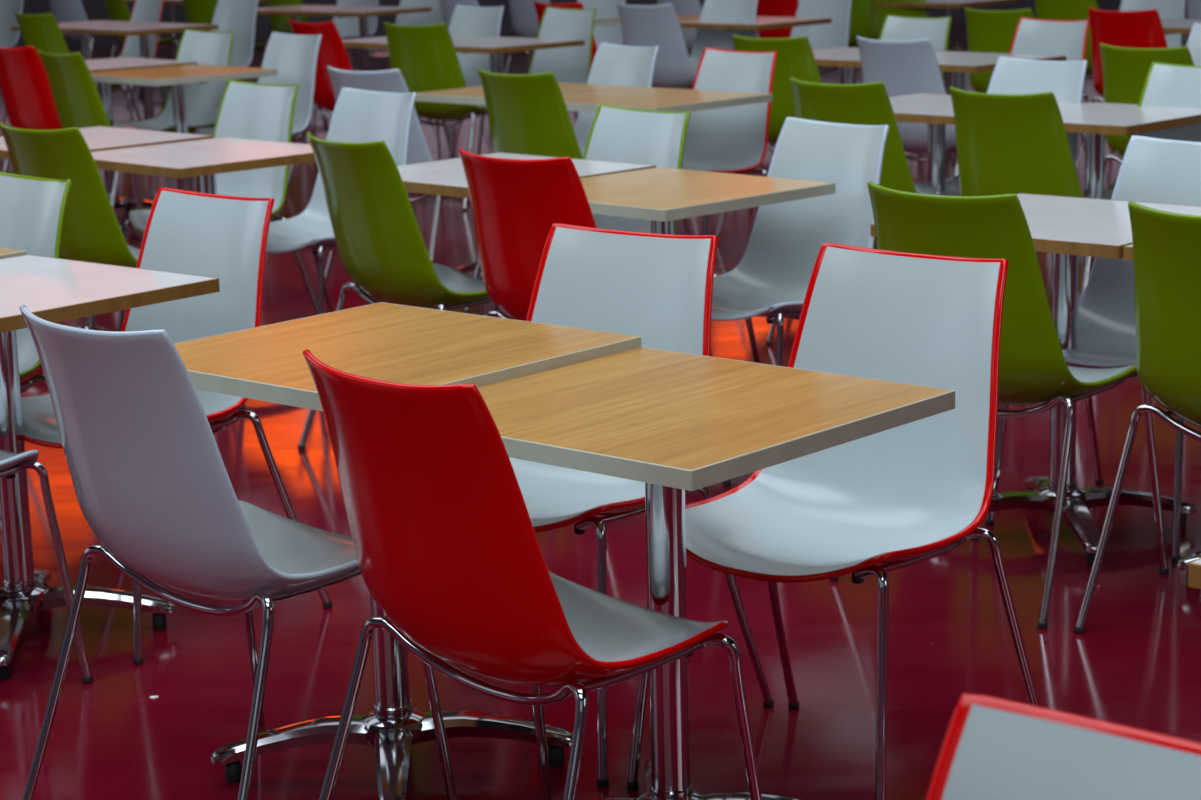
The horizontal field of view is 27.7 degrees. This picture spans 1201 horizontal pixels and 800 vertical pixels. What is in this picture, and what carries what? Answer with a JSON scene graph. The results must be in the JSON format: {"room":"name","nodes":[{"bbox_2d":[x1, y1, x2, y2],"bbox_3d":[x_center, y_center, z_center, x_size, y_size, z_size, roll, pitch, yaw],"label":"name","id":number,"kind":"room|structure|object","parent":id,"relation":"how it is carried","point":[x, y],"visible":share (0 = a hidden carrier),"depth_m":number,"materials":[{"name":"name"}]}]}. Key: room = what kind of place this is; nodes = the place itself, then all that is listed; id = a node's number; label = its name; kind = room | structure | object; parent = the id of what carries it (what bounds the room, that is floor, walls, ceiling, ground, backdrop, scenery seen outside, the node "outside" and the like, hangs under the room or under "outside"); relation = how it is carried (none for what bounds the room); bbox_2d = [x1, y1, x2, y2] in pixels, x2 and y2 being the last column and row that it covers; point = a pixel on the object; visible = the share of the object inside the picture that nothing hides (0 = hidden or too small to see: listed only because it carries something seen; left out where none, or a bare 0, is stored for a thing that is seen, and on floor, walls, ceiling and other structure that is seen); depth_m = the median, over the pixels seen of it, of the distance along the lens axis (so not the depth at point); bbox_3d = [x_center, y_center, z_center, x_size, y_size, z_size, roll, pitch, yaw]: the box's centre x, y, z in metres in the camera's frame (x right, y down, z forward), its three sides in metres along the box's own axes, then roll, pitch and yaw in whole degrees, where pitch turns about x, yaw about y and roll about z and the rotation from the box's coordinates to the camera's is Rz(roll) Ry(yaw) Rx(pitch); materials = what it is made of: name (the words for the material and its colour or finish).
{"room":"eatery","nodes":[
{"label":"eatery","id":0,"kind":"room"},
{"bbox_2d":[0,15,1200,799],"bbox_3d":[-0.009,-0.323,9.132,19.000,0.100,34.000,-2,12,0],"label":"floor","id":1,"kind":"structure","parent":0,"point":[1136,661],"depth_m":4.99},
{"bbox_2d":[0,0,23,47],"bbox_3d":[-4.504,-2.588,17.958,0.542,0.895,0.577,-12,16,-39],"label":"dining chair","id":2,"kind":"object","parent":1,"relation":"on","point":[9,38],"visible":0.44,"depth_m":18.05,"materials":[{"name":"white plastic"}]},
{"bbox_2d":[0,248,25,258],"bbox_3d":[-1.734,0.053,5.520,0.644,0.756,0.644,9,16,40],"label":"cafe table","id":3,"kind":"object","parent":1,"relation":"on","point":[4,252],"visible":0.51,"depth_m":5.46,"materials":[{"name":"brown wood"}]},
{"bbox_2d":[0,172,71,393],"bbox_3d":[-1.509,-0.057,5.680,0.577,0.895,0.542,10,17,44],"label":"dining chair","id":4,"kind":"object","parent":1,"relation":"on","point":[32,209],"visible":0.48,"depth_m":5.73,"materials":[{"name":"white plastic"}]},
{"bbox_2d":[0,450,92,682],"bbox_3d":[-1.394,0.136,4.757,0.577,0.895,0.542,10,16,43],"label":"dining chair","id":5,"kind":"object","parent":1,"relation":"on","point":[27,460],"visible":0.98,"depth_m":4.77,"materials":[{"name":"white plastic"}]},
{"bbox_2d":[0,46,142,208],"bbox_3d":[-2.459,-1.184,11.096,0.577,0.895,0.542,10,17,44],"label":"dining chair","id":6,"kind":"object","parent":1,"relation":"on","point":[25,89],"visible":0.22,"depth_m":10.85,"materials":[{"name":"red plastic"}]},
{"bbox_2d":[14,12,132,120],"bbox_3d":[-3.055,-1.806,14.095,0.577,0.895,0.542,10,17,43],"label":"dining chair","id":7,"kind":"object","parent":1,"relation":"on","point":[43,32],"visible":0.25,"depth_m":13.82,"materials":[{"name":"green plastic"}]},
{"bbox_2d":[11,20,155,59],"bbox_3d":[-3.219,-1.981,15.290,0.644,0.750,0.644,10,17,44],"label":"cafe table","id":8,"kind":"object","parent":1,"relation":"on","point":[85,46],"visible":0.14,"depth_m":15.21,"materials":[{"name":"silver metal"}]},
{"bbox_2d":[48,0,134,89],"bbox_3d":[-4.135,-2.925,19.496,0.577,0.895,0.542,9,16,41],"label":"dining chair","id":9,"kind":"object","parent":1,"relation":"on","point":[64,11],"visible":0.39,"depth_m":19.29,"materials":[{"name":"white plastic"}]},
{"bbox_2d":[0,126,212,330],"bbox_3d":[-1.722,-0.491,8.091,0.644,0.750,0.644,10,17,43],"label":"cafe table","id":10,"kind":"object","parent":1,"relation":"on","point":[98,138],"visible":0.16,"depth_m":8.04,"materials":[{"name":"white laminate"}]},
{"bbox_2d":[0,255,219,679],"bbox_3d":[-1.234,0.134,5.093,0.644,0.750,0.644,8,16,39],"label":"cafe table","id":11,"kind":"object","parent":1,"relation":"on","point":[54,290],"visible":0.98,"depth_m":5.06,"materials":[{"name":"white laminate"}]},
{"bbox_2d":[37,49,190,240],"bbox_3d":[-2.116,-1.083,10.579,0.542,0.895,0.577,-11,15,-38],"label":"dining chair","id":12,"kind":"object","parent":1,"relation":"on","point":[76,98],"visible":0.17,"depth_m":10.32,"materials":[{"name":"green plastic"}]},
{"bbox_2d":[0,122,245,409],"bbox_3d":[-1.456,-0.395,7.261,0.577,0.895,0.542,9,16,41],"label":"dining chair","id":13,"kind":"object","parent":1,"relation":"on","point":[91,230],"visible":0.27,"depth_m":7.00,"materials":[{"name":"green plastic"}]},
{"bbox_2d":[85,57,196,212],"bbox_3d":[-2.359,-1.234,11.669,0.644,0.750,0.644,-12,16,-40],"label":"cafe table","id":14,"kind":"object","parent":1,"relation":"on","point":[122,63],"visible":0.32,"depth_m":11.62,"materials":[{"name":"silver metal"}]},
{"bbox_2d":[104,0,178,106],"bbox_3d":[-3.462,-2.692,18.313,0.542,0.895,0.577,-9,14,-31],"label":"dining chair","id":15,"kind":"object","parent":1,"relation":"on","point":[117,10],"visible":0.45,"depth_m":18.14,"materials":[{"name":"green plastic"}]},
{"bbox_2d":[117,0,166,119],"bbox_3d":[-3.092,-2.164,15.787,0.542,0.895,0.577,-10,15,-36],"label":"dining chair","id":16,"kind":"object","parent":1,"relation":"on","point":[143,10],"visible":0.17,"depth_m":15.93,"materials":[{"name":"white plastic"}]},
{"bbox_2d":[69,22,217,119],"bbox_3d":[-2.761,-1.898,14.840,0.644,0.750,0.644,-13,16,-43],"label":"cafe table","id":17,"kind":"object","parent":1,"relation":"on","point":[143,30],"visible":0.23,"depth_m":14.74,"materials":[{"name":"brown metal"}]},
{"bbox_2d":[125,0,177,95],"bbox_3d":[-3.304,-2.741,18.875,0.644,0.750,0.644,9,16,42],"label":"cafe table","id":18,"kind":"object","parent":1,"relation":"on","point":[172,14],"visible":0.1,"depth_m":18.83,"materials":[{"name":"silver metal"}]},
{"bbox_2d":[106,29,234,199],"bbox_3d":[-2.010,-1.290,11.537,0.577,0.895,0.542,10,16,43],"label":"dining chair","id":19,"kind":"object","parent":1,"relation":"on","point":[203,100],"visible":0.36,"depth_m":11.64,"materials":[{"name":"white plastic"}]},
{"bbox_2d":[21,187,331,664],"bbox_3d":[-0.980,0.025,5.224,0.577,0.895,0.542,9,16,40],"label":"dining chair","id":20,"kind":"object","parent":1,"relation":"on","point":[223,237],"visible":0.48,"depth_m":5.30,"materials":[{"name":"white plastic"}]},
{"bbox_2d":[91,64,277,237],"bbox_3d":[-1.895,-1.112,11.037,0.644,0.750,0.644,-12,16,-41],"label":"cafe table","id":21,"kind":"object","parent":1,"relation":"on","point":[177,77],"visible":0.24,"depth_m":10.91,"materials":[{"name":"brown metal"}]},
{"bbox_2d":[91,137,315,193],"bbox_3d":[-1.215,-0.401,7.604,0.644,0.750,0.644,-13,17,-43],"label":"cafe table","id":22,"kind":"object","parent":1,"relation":"on","point":[203,159],"visible":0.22,"depth_m":7.41,"materials":[{"name":"white laminate"}]},
{"bbox_2d":[162,0,258,109],"bbox_3d":[-2.405,-2.050,15.166,0.577,0.895,0.542,10,16,42],"label":"dining chair","id":23,"kind":"object","parent":1,"relation":"on","point":[239,16],"visible":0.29,"depth_m":15.24,"materials":[{"name":"white plastic"}]},
{"bbox_2d":[118,80,317,330],"bbox_3d":[-1.306,-0.615,8.279,0.577,0.895,0.542,10,17,43],"label":"dining chair","id":24,"kind":"object","parent":1,"relation":"on","point":[248,110],"visible":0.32,"depth_m":8.36,"materials":[{"name":"white plastic"}]},
{"bbox_2d":[183,0,266,51],"bbox_3d":[-2.666,-2.496,17.294,0.577,0.895,0.542,9,16,41],"label":"dining chair","id":25,"kind":"object","parent":1,"relation":"on","point":[196,11],"visible":0.23,"depth_m":17.08,"materials":[{"name":"green plastic"}]},
{"bbox_2d":[19,305,457,799],"bbox_3d":[-0.622,0.270,4.030,0.577,0.895,0.542,10,16,43],"label":"dining chair","id":26,"kind":"object","parent":1,"relation":"on","point":[151,481],"visible":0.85,"depth_m":3.82,"materials":[{"name":"white plastic"}]},
{"bbox_2d":[191,32,321,217],"bbox_3d":[-1.549,-1.206,11.086,0.542,0.895,0.577,-12,16,-41],"label":"dining chair","id":27,"kind":"object","parent":1,"relation":"on","point":[294,57],"visible":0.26,"depth_m":11.14,"materials":[{"name":"white plastic"}]},
{"bbox_2d":[256,5,355,107],"bbox_3d":[-2.072,-2.306,16.674,0.644,0.750,0.644,8,16,39],"label":"cafe table","id":28,"kind":"object","parent":1,"relation":"on","point":[289,10],"visible":0.14,"depth_m":16.51,"materials":[{"name":"brown wood"}]},
{"bbox_2d":[265,0,353,102],"bbox_3d":[-2.113,-2.548,17.469,0.577,0.895,0.542,10,17,44],"label":"dining chair","id":29,"kind":"object","parent":1,"relation":"on","point":[280,24],"visible":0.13,"depth_m":17.30,"materials":[{"name":"green plastic"}]},
{"bbox_2d":[286,19,352,193],"bbox_3d":[-1.273,-1.505,12.459,0.542,0.895,0.577,-12,16,-41],"label":"dining chair","id":30,"kind":"object","parent":1,"relation":"on","point":[332,52],"visible":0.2,"depth_m":12.21,"materials":[{"name":"red plastic"}]},
{"bbox_2d":[266,87,415,314],"bbox_3d":[-0.876,-0.531,7.830,0.542,0.895,0.577,-13,16,-42],"label":"dining chair","id":31,"kind":"object","parent":1,"relation":"on","point":[359,116],"visible":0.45,"depth_m":7.94,"materials":[{"name":"white plastic"}]},
{"bbox_2d":[333,0,387,69],"bbox_3d":[-1.915,-2.698,18.151,0.577,0.895,0.542,8,15,39],"label":"dining chair","id":32,"kind":"object","parent":1,"relation":"on","point":[348,27],"visible":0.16,"depth_m":18.27,"materials":[{"name":"white plastic"}]},
{"bbox_2d":[295,6,431,123],"bbox_3d":[-1.569,-2.232,16.264,0.644,0.750,0.644,8,16,39],"label":"cafe table","id":33,"kind":"object","parent":1,"relation":"on","point":[363,12],"visible":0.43,"depth_m":16.15,"materials":[{"name":"brown wood"}]},
{"bbox_2d":[317,66,440,301],"bbox_3d":[-0.707,-0.818,9.158,0.577,0.895,0.542,9,16,41],"label":"dining chair","id":34,"kind":"object","parent":1,"relation":"on","point":[392,81],"visible":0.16,"depth_m":8.89,"materials":[{"name":"grey plastic"}]},
{"bbox_2d":[298,132,492,449],"bbox_3d":[-0.485,-0.294,6.667,0.542,0.895,0.577,-11,15,-37],"label":"dining chair","id":35,"kind":"object","parent":1,"relation":"on","point":[381,247],"visible":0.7,"depth_m":6.46,"materials":[{"name":"green plastic"}]},
{"bbox_2d":[358,0,442,70],"bbox_3d":[-1.327,-2.376,16.561,0.577,0.895,0.542,8,15,39],"label":"dining chair","id":36,"kind":"object","parent":1,"relation":"on","point":[434,16],"visible":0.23,"depth_m":16.66,"materials":[{"name":"white plastic"}]},
{"bbox_2d":[174,302,640,799],"bbox_3d":[-0.373,0.284,4.234,0.644,0.768,0.644,9,16,40],"label":"cafe table","id":37,"kind":"object","parent":1,"relation":"on","point":[396,343],"visible":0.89,"depth_m":4.21,"materials":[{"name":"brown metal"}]},
{"bbox_2d":[342,35,491,125],"bbox_3d":[-0.988,-1.541,12.942,0.644,0.750,0.644,10,17,44],"label":"cafe table","id":38,"kind":"object","parent":1,"relation":"on","point":[380,43],"visible":0.02,"depth_m":12.74,"materials":[{"name":"silver metal"}]},
{"bbox_2d":[383,22,487,210],"bbox_3d":[-0.758,-1.427,12.028,0.577,0.895,0.542,7,15,34],"label":"dining chair","id":39,"kind":"object","parent":1,"relation":"on","point":[426,57],"visible":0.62,"depth_m":11.80,"materials":[{"name":"green plastic"}]},
{"bbox_2d":[442,5,503,158],"bbox_3d":[-0.810,-1.680,13.226,0.542,0.895,0.577,-13,17,-43],"label":"dining chair","id":40,"kind":"object","parent":1,"relation":"on","point":[466,20],"visible":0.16,"depth_m":13.32,"materials":[{"name":"white plastic"}]},
{"bbox_2d":[429,0,530,125],"bbox_3d":[-0.782,-2.306,16.165,0.542,0.895,0.577,-12,16,-40],"label":"dining chair","id":41,"kind":"object","parent":1,"relation":"on","point":[447,7],"visible":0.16,"depth_m":16.02,"materials":[{"name":"white plastic"}]},
{"bbox_2d":[453,37,584,152],"bbox_3d":[-0.526,-1.459,12.495,0.644,0.750,0.644,10,17,44],"label":"cafe table","id":42,"kind":"object","parent":1,"relation":"on","point":[494,46],"visible":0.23,"depth_m":12.32,"materials":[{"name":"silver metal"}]},
{"bbox_2d":[464,68,582,313],"bbox_3d":[-0.130,-0.761,8.819,0.577,0.895,0.542,10,17,44],"label":"dining chair","id":43,"kind":"object","parent":1,"relation":"on","point":[528,114],"visible":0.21,"depth_m":8.56,"materials":[{"name":"green plastic"}]},
{"bbox_2d":[397,152,655,315],"bbox_3d":[-0.286,-0.280,6.923,0.644,0.750,0.644,10,17,43],"label":"cafe table","id":44,"kind":"object","parent":1,"relation":"on","point":[447,177],"visible":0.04,"depth_m":6.80,"materials":[{"name":"white laminate"}]},
{"bbox_2d":[504,0,549,73],"bbox_3d":[-0.381,-2.595,17.474,0.542,0.895,0.577,-13,17,-43],"label":"dining chair","id":45,"kind":"object","parent":1,"relation":"on","point":[523,12],"visible":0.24,"depth_m":17.34,"materials":[{"name":"white plastic"}]},
{"bbox_2d":[415,82,641,273],"bbox_3d":[-0.272,-0.838,9.546,0.644,0.750,0.644,10,17,43],"label":"cafe table","id":46,"kind":"object","parent":1,"relation":"on","point":[469,95],"visible":0.07,"depth_m":9.42,"materials":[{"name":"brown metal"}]},
{"bbox_2d":[303,349,761,799],"bbox_3d":[-0.112,0.354,3.568,0.542,0.895,0.577,-12,16,-41],"label":"dining chair","id":47,"kind":"object","parent":1,"relation":"on","point":[446,545],"visible":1,"depth_m":3.37,"materials":[{"name":"red plastic"}]},
{"bbox_2d":[477,7,596,154],"bbox_3d":[-0.307,-1.594,12.757,0.542,0.895,0.577,-13,17,-43],"label":"dining chair","id":48,"kind":"object","parent":1,"relation":"on","point":[567,64],"visible":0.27,"depth_m":12.85,"materials":[{"name":"white plastic"}]},
{"bbox_2d":[533,1,597,70],"bbox_3d":[-0.066,-1.806,13.725,0.542,0.895,0.577,-13,17,-43],"label":"dining chair","id":49,"kind":"object","parent":1,"relation":"on","point":[540,8],"visible":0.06,"depth_m":13.45,"materials":[{"name":"red plastic"}]},
{"bbox_2d":[477,104,690,314],"bbox_3d":[-0.034,-0.371,6.973,0.542,0.895,0.577,-12,16,-41],"label":"dining chair","id":50,"kind":"object","parent":1,"relation":"on","point":[617,134],"visible":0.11,"depth_m":7.07,"materials":[{"name":"white plastic"}]},
{"bbox_2d":[458,148,730,525],"bbox_3d":[-0.044,-0.205,6.191,0.577,0.895,0.542,9,16,42],"label":"dining chair","id":51,"kind":"object","parent":1,"relation":"on","point":[516,203],"visible":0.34,"depth_m":5.98,"materials":[{"name":"red plastic"}]},
{"bbox_2d":[574,0,625,121],"bbox_3d":[-0.115,-2.148,15.341,0.577,0.895,0.542,9,16,41],"label":"dining chair","id":52,"kind":"object","parent":1,"relation":"on","point":[606,9],"visible":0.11,"depth_m":15.42,"materials":[{"name":"white plastic"}]},
{"bbox_2d":[574,43,658,156],"bbox_3d":[-0.058,-0.958,9.737,0.542,0.895,0.577,-10,15,-36],"label":"dining chair","id":53,"kind":"object","parent":1,"relation":"on","point":[613,64],"visible":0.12,"depth_m":9.86,"materials":[{"name":"white plastic"}]},
{"bbox_2d":[509,223,773,786],"bbox_3d":[-0.064,0.159,4.483,0.577,0.895,0.542,7,15,36],"label":"dining chair","id":54,"kind":"object","parent":1,"relation":"on","point":[657,288],"visible":0.43,"depth_m":4.56,"materials":[{"name":"white plastic"}]},
{"bbox_2d":[594,15,700,25],"bbox_3d":[0.389,-1.857,14.253,0.644,0.750,0.644,10,16,42],"label":"cafe table","id":55,"kind":"object","parent":1,"relation":"on","point":[612,21],"visible":0.02,"depth_m":14.09,"materials":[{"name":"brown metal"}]},
{"bbox_2d":[617,3,695,88],"bbox_3d":[0.395,-1.732,13.318,0.577,0.895,0.542,9,16,40],"label":"dining chair","id":56,"kind":"object","parent":1,"relation":"on","point":[648,25],"visible":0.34,"depth_m":13.08,"materials":[{"name":"grey plastic"}]},
{"bbox_2d":[563,87,771,276],"bbox_3d":[0.194,-0.756,9.102,0.644,0.750,0.644,10,17,43],"label":"cafe table","id":57,"kind":"object","parent":1,"relation":"on","point":[647,98],"visible":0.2,"depth_m":8.94,"materials":[{"name":"brown wood"}]},
{"bbox_2d":[657,0,701,56],"bbox_3d":[0.655,-2.353,16.205,0.542,0.895,0.577,-11,16,-39],"label":"dining chair","id":58,"kind":"object","parent":1,"relation":"on","point":[682,7],"visible":0.09,"depth_m":15.98,"materials":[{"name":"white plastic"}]},
{"bbox_2d":[580,167,835,234],"bbox_3d":[0.170,-0.190,6.439,0.644,0.750,0.644,-13,17,-43],"label":"cafe table","id":59,"kind":"object","parent":1,"relation":"on","point":[662,196],"visible":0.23,"depth_m":6.27,"materials":[{"name":"brown wood"}]},
{"bbox_2d":[477,347,954,799],"bbox_3d":[0.106,0.369,3.820,0.644,0.750,0.644,9,16,41],"label":"cafe table","id":60,"kind":"object","parent":1,"relation":"on","point":[672,422],"visible":0.96,"depth_m":3.74,"materials":[{"name":"brown wood"}]},
{"bbox_2d":[682,48,777,234],"bbox_3d":[0.381,-0.871,9.271,0.542,0.895,0.577,-12,16,-42],"label":"dining chair","id":61,"kind":"object","parent":1,"relation":"on","point":[734,139],"visible":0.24,"depth_m":9.36,"materials":[{"name":"white plastic"}]},
{"bbox_2d":[690,0,773,154],"bbox_3d":[0.601,-1.821,13.713,0.577,0.895,0.542,10,17,43],"label":"dining chair","id":62,"kind":"object","parent":1,"relation":"on","point":[741,10],"visible":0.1,"depth_m":13.85,"materials":[{"name":"white plastic"}]},
{"bbox_2d":[679,16,831,37],"bbox_3d":[0.862,-1.776,13.813,0.644,0.750,0.644,10,16,42],"label":"cafe table","id":63,"kind":"object","parent":1,"relation":"on","point":[760,23],"visible":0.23,"depth_m":13.58,"materials":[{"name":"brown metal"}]},
{"bbox_2d":[716,34,820,243],"bbox_3d":[0.859,-1.120,10.382,0.577,0.895,0.542,8,15,39],"label":"dining chair","id":64,"kind":"object","parent":1,"relation":"on","point":[795,59],"visible":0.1,"depth_m":10.12,"materials":[{"name":"green plastic"}]},
{"bbox_2d":[756,0,798,37],"bbox_3d":[1.253,-2.219,15.501,0.542,0.895,0.577,-11,15,-39],"label":"dining chair","id":65,"kind":"object","parent":1,"relation":"on","point":[765,8],"visible":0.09,"depth_m":15.30,"materials":[{"name":"red plastic"}]},
{"bbox_2d":[711,117,888,365],"bbox_3d":[0.465,-0.272,6.445,0.542,0.895,0.577,-11,15,-38],"label":"dining chair","id":66,"kind":"object","parent":1,"relation":"on","point":[771,280],"visible":0.64,"depth_m":6.55,"materials":[{"name":"white plastic"}]},
{"bbox_2d":[790,0,851,74],"bbox_3d":[1.205,-1.987,14.415,0.542,0.895,0.577,-13,16,-42],"label":"dining chair","id":67,"kind":"object","parent":1,"relation":"on","point":[836,33],"visible":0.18,"depth_m":14.49,"materials":[{"name":"white plastic"}]},
{"bbox_2d":[627,243,1040,799],"bbox_3d":[0.403,0.218,4.144,0.577,0.895,0.542,9,16,40],"label":"dining chair","id":68,"kind":"object","parent":1,"relation":"on","point":[909,494],"visible":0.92,"depth_m":4.20,"materials":[{"name":"white plastic"}]},
{"bbox_2d":[766,77,916,344],"bbox_3d":[0.927,-0.630,8.069,0.577,0.895,0.542,10,17,43],"label":"dining chair","id":69,"kind":"object","parent":1,"relation":"on","point":[864,103],"visible":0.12,"depth_m":7.79,"materials":[{"name":"green plastic"}]},
{"bbox_2d":[819,0,870,83],"bbox_3d":[1.757,-2.385,16.219,0.577,0.895,0.542,9,16,41],"label":"dining chair","id":70,"kind":"object","parent":1,"relation":"on","point":[859,25],"visible":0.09,"depth_m":16.00,"materials":[{"name":"green plastic"}]},
{"bbox_2d":[812,47,943,83],"bbox_3d":[1.119,-1.195,11.049,0.644,0.750,0.644,-13,16,-43],"label":"cafe table","id":71,"kind":"object","parent":1,"relation":"on","point":[845,58],"visible":0.16,"depth_m":10.96,"materials":[{"name":"white laminate"}]},
{"bbox_2d":[856,36,957,182],"bbox_3d":[1.354,-1.056,10.022,0.542,0.895,0.577,-12,16,-41],"label":"dining chair","id":72,"kind":"object","parent":1,"relation":"on","point":[907,67],"visible":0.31,"depth_m":9.80,"materials":[{"name":"grey plastic"}]},
{"bbox_2d":[862,0,960,82],"bbox_3d":[1.985,-2.240,15.510,0.577,0.895,0.542,8,15,37],"label":"dining chair","id":73,"kind":"object","parent":1,"relation":"on","point":[878,15],"visible":0.18,"depth_m":15.35,"materials":[{"name":"green plastic"}]},
{"bbox_2d":[879,15,952,165],"bbox_3d":[1.312,-1.298,11.163,0.542,0.895,0.577,-12,16,-42],"label":"dining chair","id":74,"kind":"object","parent":1,"relation":"on","point":[895,28],"visible":0.16,"depth_m":11.25,"materials":[{"name":"white plastic"}]},
{"bbox_2d":[889,93,954,190],"bbox_3d":[1.176,-0.660,8.525,0.644,0.750,0.644,10,17,44],"label":"cafe table","id":75,"kind":"object","parent":1,"relation":"on","point":[936,110],"visible":0.15,"depth_m":8.45,"materials":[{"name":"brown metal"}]},
{"bbox_2d":[876,0,1017,94],"bbox_3d":[2.200,-2.160,15.456,0.644,0.750,0.644,10,16,42],"label":"cafe table","id":76,"kind":"object","parent":1,"relation":"on","point":[946,5],"visible":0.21,"depth_m":15.23,"materials":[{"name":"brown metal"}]},
{"bbox_2d":[856,51,1065,176],"bbox_3d":[1.566,-1.109,10.588,0.644,0.750,0.644,-13,16,-43],"label":"cafe table","id":77,"kind":"object","parent":1,"relation":"on","point":[961,64],"visible":0.2,"depth_m":10.48,"materials":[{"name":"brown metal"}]},
{"bbox_2d":[829,182,1168,628],"bbox_3d":[0.878,-0.042,5.311,0.577,0.895,0.542,10,17,43],"label":"dining chair","id":78,"kind":"object","parent":1,"relation":"on","point":[1033,368],"visible":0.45,"depth_m":5.06,"materials":[{"name":"green plastic"}]},
{"bbox_2d":[914,56,1087,195],"bbox_3d":[1.381,-0.716,8.419,0.542,0.895,0.577,-12,16,-41],"label":"dining chair","id":79,"kind":"object","parent":1,"relation":"on","point":[1065,79],"visible":0.11,"depth_m":8.50,"materials":[{"name":"white plastic"}]},
{"bbox_2d":[945,17,1089,179],"bbox_3d":[1.847,-1.212,10.690,0.542,0.895,0.577,-12,16,-40],"label":"dining chair","id":80,"kind":"object","parent":1,"relation":"on","point":[1066,38],"visible":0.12,"depth_m":10.77,"materials":[{"name":"white plastic"}]},
{"bbox_2d":[948,7,1087,178],"bbox_3d":[2.075,-1.484,11.943,0.577,0.895,0.542,10,16,42],"label":"dining chair","id":81,"kind":"object","parent":1,"relation":"on","point":[988,31],"visible":0.2,"depth_m":11.75,"materials":[{"name":"green plastic"}]},
{"bbox_2d":[949,87,1091,296],"bbox_3d":[1.379,-0.533,7.558,0.542,0.895,0.577,-13,16,-43],"label":"dining chair","id":82,"kind":"object","parent":1,"relation":"on","point":[1006,143],"visible":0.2,"depth_m":7.32,"materials":[{"name":"green plastic"}]},
{"bbox_2d":[871,193,1200,565],"bbox_3d":[1.082,-0.054,5.687,0.644,0.750,0.644,9,16,41],"label":"cafe table","id":83,"kind":"object","parent":1,"relation":"on","point":[1068,228],"visible":0.67,"depth_m":5.64,"materials":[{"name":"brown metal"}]},
{"bbox_2d":[926,694,1200,799],"bbox_3d":[0.289,0.733,1.739,0.577,0.895,0.542,9,16,41],"label":"dining chair","id":84,"kind":"object","parent":1,"relation":"on","point":[993,748],"visible":1,"depth_m":1.90,"materials":[{"name":"white plastic"}]},
{"bbox_2d":[1035,0,1104,142],"bbox_3d":[2.725,-1.875,13.702,0.577,0.895,0.542,10,17,43],"label":"dining chair","id":85,"kind":"object","parent":1,"relation":"on","point":[1069,10],"visible":0.11,"depth_m":13.47,"materials":[{"name":"green plastic"}]},
{"bbox_2d":[985,135,1200,562],"bbox_3d":[1.283,-0.147,5.755,0.577,0.895,0.542,10,17,44],"label":"dining chair","id":86,"kind":"object","parent":1,"relation":"on","point":[1152,170],"visible":0.41,"depth_m":5.90,"materials":[{"name":"white plastic"}]},
{"bbox_2d":[1076,8,1167,169],"bbox_3d":[2.615,-1.432,11.630,0.542,0.895,0.577,-13,16,-43],"label":"dining chair","id":87,"kind":"object","parent":1,"relation":"on","point":[1143,28],"visible":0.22,"depth_m":11.40,"materials":[{"name":"red plastic"}]},
{"bbox_2d":[1057,102,1200,275],"bbox_3d":[1.635,-0.576,8.076,0.644,0.750,0.644,10,17,43],"label":"cafe table","id":88,"kind":"object","parent":1,"relation":"on","point":[1094,119],"visible":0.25,"depth_m":7.97,"materials":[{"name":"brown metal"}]},
{"bbox_2d":[1079,43,1193,265],"bbox_3d":[2.182,-0.914,9.248,0.542,0.895,0.577,-13,16,-43],"label":"dining chair","id":89,"kind":"object","parent":1,"relation":"on","point":[1125,70],"visible":0.23,"depth_m":9.07,"materials":[{"name":"green plastic"}]},
{"bbox_2d":[1074,202,1200,633],"bbox_3d":[1.345,0.035,4.890,0.577,0.895,0.542,10,17,44],"label":"dining chair","id":90,"kind":"object","parent":1,"relation":"on","point":[1166,245],"visible":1,"depth_m":4.80,"materials":[{"name":"green plastic"}]},
{"bbox_2d":[1083,62,1200,199],"bbox_3d":[1.840,-0.636,7.984,0.577,0.895,0.542,10,17,44],"label":"dining chair","id":91,"kind":"object","parent":1,"relation":"on","point":[1165,85],"visible":0.12,"depth_m":8.13,"materials":[{"name":"white plastic"}]},
{"bbox_2d":[1119,0,1184,47],"bbox_3d":[3.125,-1.990,14.190,0.577,0.895,0.542,9,16,40],"label":"dining chair","id":92,"kind":"object","parent":1,"relation":"on","point":[1167,9],"visible":0.09,"depth_m":14.23,"materials":[{"name":"white plastic"}]},
{"bbox_2d":[1123,244,1200,583],"bbox_3d":[1.571,0.024,5.261,0.644,0.750,0.644,9,16,41],"label":"cafe table","id":93,"kind":"object","parent":1,"relation":"on","point":[1182,564],"visible":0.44,"depth_m":5.30,"materials":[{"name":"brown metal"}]},
{"bbox_2d":[1161,19,1200,46],"bbox_3d":[3.010,-1.557,12.517,0.644,0.750,0.644,10,17,44],"label":"cafe table","id":94,"kind":"object","parent":1,"relation":"on","point":[1183,27],"visible":0.11,"depth_m":12.41,"materials":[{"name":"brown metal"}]},
{"bbox_2d":[1186,23,1200,65],"bbox_3d":[2.471,-1.080,9.992,0.577,0.895,0.542,10,17,44],"label":"dining chair","id":95,"kind":"object","parent":1,"relation":"on","point":[1194,40],"visible":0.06,"depth_m":10.17,"materials":[{"name":"white plastic"}]},
{"bbox_2d":[1187,0,1200,18],"bbox_3d":[3.871,-2.168,14.937,0.542,0.895,0.577,-11,15,-37],"label":"dining chair","id":96,"kind":"object","parent":1,"relation":"on","point":[1193,6],"visible":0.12,"depth_m":14.88,"materials":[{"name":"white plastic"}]},
{"bbox_2d":[1188,557,1200,588],"bbox_3d":[1.140,0.539,2.891,0.644,0.750,0.644,10,16,42],"label":"cafe table","id":97,"kind":"object","parent":1,"relation":"on","point":[1194,568],"visible":1,"depth_m":2.80,"materials":[{"name":"brown wood"}]},
{"bbox_2d":[15,0,1186,45],"bbox_3d":[-0.182,-6.859,25.225,19.400,6.000,0.200,-2,12,0],"label":"wall","id":98,"kind":"structure","parent":0,"point":[94,10],"depth_m":25.71,"materials":[{"name":"grey"}]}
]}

